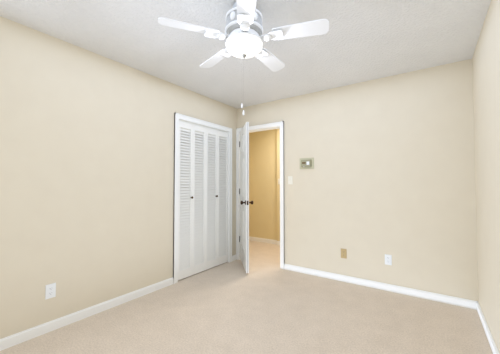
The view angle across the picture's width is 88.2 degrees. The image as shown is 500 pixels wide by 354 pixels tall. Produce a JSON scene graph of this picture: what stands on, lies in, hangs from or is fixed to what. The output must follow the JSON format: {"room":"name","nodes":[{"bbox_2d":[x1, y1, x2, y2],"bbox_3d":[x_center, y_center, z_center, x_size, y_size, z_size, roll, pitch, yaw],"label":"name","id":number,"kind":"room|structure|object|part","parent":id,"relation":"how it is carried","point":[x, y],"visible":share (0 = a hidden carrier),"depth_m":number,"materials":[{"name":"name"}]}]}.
{"room":"empty bedroom","nodes":[
{"label":"empty bedroom","id":0,"kind":"room"},
{"bbox_2d":[0,16,236,338],"bbox_3d":[-1.399,0.056,2.597,0.120,2.440,4.210,-1,-2,35],"label":"wall","id":1,"kind":"structure","parent":0,"point":[86,176],"depth_m":2.31,"materials":[{"name":"paint"}]},
{"bbox_2d":[45,283,55,299],"bbox_3d":[-1.637,0.937,2.119,0.008,0.115,0.070,-1,-2,35],"label":"electrical outlet","id":2,"kind":"object","parent":1,"relation":"attached to","point":[50,290],"visible":1,"depth_m":2.12,"materials":[{"name":"white plastic"}]},
{"bbox_2d":[0,277,173,350],"bbox_3d":[-1.695,1.219,2.023,0.013,0.080,2.686,-1,-2,35],"label":"baseboard","id":3,"kind":"structure","parent":1,"relation":"attached to","point":[26,335],"depth_m":2.26,"materials":[{"name":"white wood"}]},
{"bbox_2d":[173,113,231,283],"bbox_3d":[-0.617,0.263,3.607,0.065,2.084,1.109,-1,-2,35],"label":"closet","id":4,"kind":"object","parent":1,"relation":"attached to","point":[203,206],"depth_m":3.54,"materials":[{"name":"white wood"}]},
{"bbox_2d":[179,119,228,261],"bbox_3d":[-0.664,0.286,3.640,0.120,2.040,1.021,-1,-2,35],"label":"door frame","id":5,"kind":"structure","parent":1,"relation":"attached to","point":[188,122],"depth_m":3.99,"materials":[{"name":"white wood"}]},
{"bbox_2d":[0,0,490,108],"bbox_3d":[-0.234,-1.215,2.599,4.270,0.100,5.490,-1,-2,35],"label":"ceiling","id":6,"kind":"structure","parent":0,"point":[359,41],"depth_m":2.19,"materials":[{"name":"paint"}]},
{"bbox_2d":[158,0,328,114],"bbox_3d":[-0.022,-0.795,1.809,1.082,0.786,1.044,-1,-2,35],"label":"ceiling fan","id":7,"kind":"object","parent":6,"relation":"hanging from","point":[244,35],"visible":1,"depth_m":1.69,"materials":[{"name":"white metal"}]},
{"bbox_3d":[-0.040,-0.878,1.777,0.259,0.075,0.259,-1,-2,35],"label":"globe","id":8,"kind":"part","parent":7,"relation":"part of","materials":[{"name":"white glass"}]},
{"bbox_2d":[0,240,492,353],"bbox_3d":[-0.234,1.324,2.525,4.270,0.100,5.490,-1,-2,35],"label":"floor","id":9,"kind":"structure","parent":0,"point":[266,304],"depth_m":2.26,"materials":[{"name":"beige carpet"}]},
{"bbox_2d":[249,129,279,240],"bbox_3d":[0.993,0.124,4.949,3.540,2.440,0.170,-1,-2,35],"label":"wall","id":10,"kind":"structure","parent":0,"point":[264,185],"depth_m":5.32,"materials":[{"name":"paint"}]},
{"bbox_2d":[249,236,275,243],"bbox_3d":[0.089,1.321,5.498,1.150,0.080,0.013,-1,-2,35],"label":"baseboard","id":11,"kind":"structure","parent":10,"relation":"attached to","point":[264,240],"depth_m":5.37,"materials":[{"name":"white wood"}]},
{"bbox_2d":[237,59,477,300],"bbox_3d":[1.023,0.079,3.397,3.170,2.440,0.120,-1,-2,35],"label":"wall","id":12,"kind":"structure","parent":0,"point":[392,172],"depth_m":2.95,"materials":[{"name":"paint"}]},
{"bbox_2d":[239,122,252,272],"bbox_3d":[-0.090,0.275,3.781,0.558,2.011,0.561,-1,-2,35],"label":"door leaf","id":13,"kind":"structure","parent":12,"relation":"in","point":[244,195],"depth_m":3.61,"materials":[{"name":"white wood"}]},
{"bbox_2d":[236,121,283,268],"bbox_3d":[0.171,0.261,3.988,0.860,2.110,0.162,-1,-2,35],"label":"door frame","id":14,"kind":"structure","parent":12,"relation":"attached to","point":[268,125],"depth_m":3.85,"materials":[{"name":"white wood"}]},
{"bbox_2d":[288,176,292,183],"bbox_3d":[0.564,0.046,3.632,0.070,0.115,0.022,-1,-2,35],"label":"light switch","id":15,"kind":"object","parent":12,"relation":"attached to","point":[290,179],"visible":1,"depth_m":3.63,"materials":[{"name":"beige plastic"}]},
{"bbox_2d":[300,158,313,168],"bbox_3d":[0.760,-0.183,3.491,0.205,0.150,0.040,-1,-2,35],"label":"thermostat","id":16,"kind":"object","parent":12,"relation":"attached to","point":[306,163],"visible":1,"depth_m":3.48,"materials":[{"name":"beige plastic"}]},
{"bbox_2d":[341,249,346,258],"bbox_3d":[1.160,0.949,3.196,0.070,0.115,0.008,-1,-2,35],"label":"electrical outlet","id":17,"kind":"object","parent":12,"relation":"attached to","point":[343,253],"visible":1,"depth_m":3.19,"materials":[{"name":"brown plastic"}]},
{"bbox_2d":[284,263,474,308],"bbox_3d":[1.324,1.250,3.070,2.060,0.080,0.013,-1,-2,35],"label":"baseboard","id":18,"kind":"structure","parent":12,"relation":"attached to","point":[457,301],"depth_m":2.90,"materials":[{"name":"white wood"}]},
{"bbox_2d":[385,254,391,264],"bbox_3d":[1.562,0.935,2.916,0.070,0.115,0.008,-1,-2,35],"label":"electrical outlet","id":19,"kind":"object","parent":12,"relation":"attached to","point":[388,259],"visible":1,"depth_m":2.91,"materials":[{"name":"white plastic"}]},
{"bbox_2d":[472,0,499,353],"bbox_3d":[1.099,0.005,0.848,0.120,2.440,4.210,-1,-2,35],"label":"wall","id":20,"kind":"structure","parent":0,"point":[486,81],"depth_m":1.92,"materials":[{"name":"paint"}]},
{"bbox_2d":[475,301,498,353],"bbox_3d":[1.044,1.185,0.852,0.013,0.080,3.970,-1,-2,35],"label":"baseboard","id":21,"kind":"structure","parent":20,"relation":"attached to","point":[492,344],"depth_m":2.04,"materials":[{"name":"white wood"}]}
]}

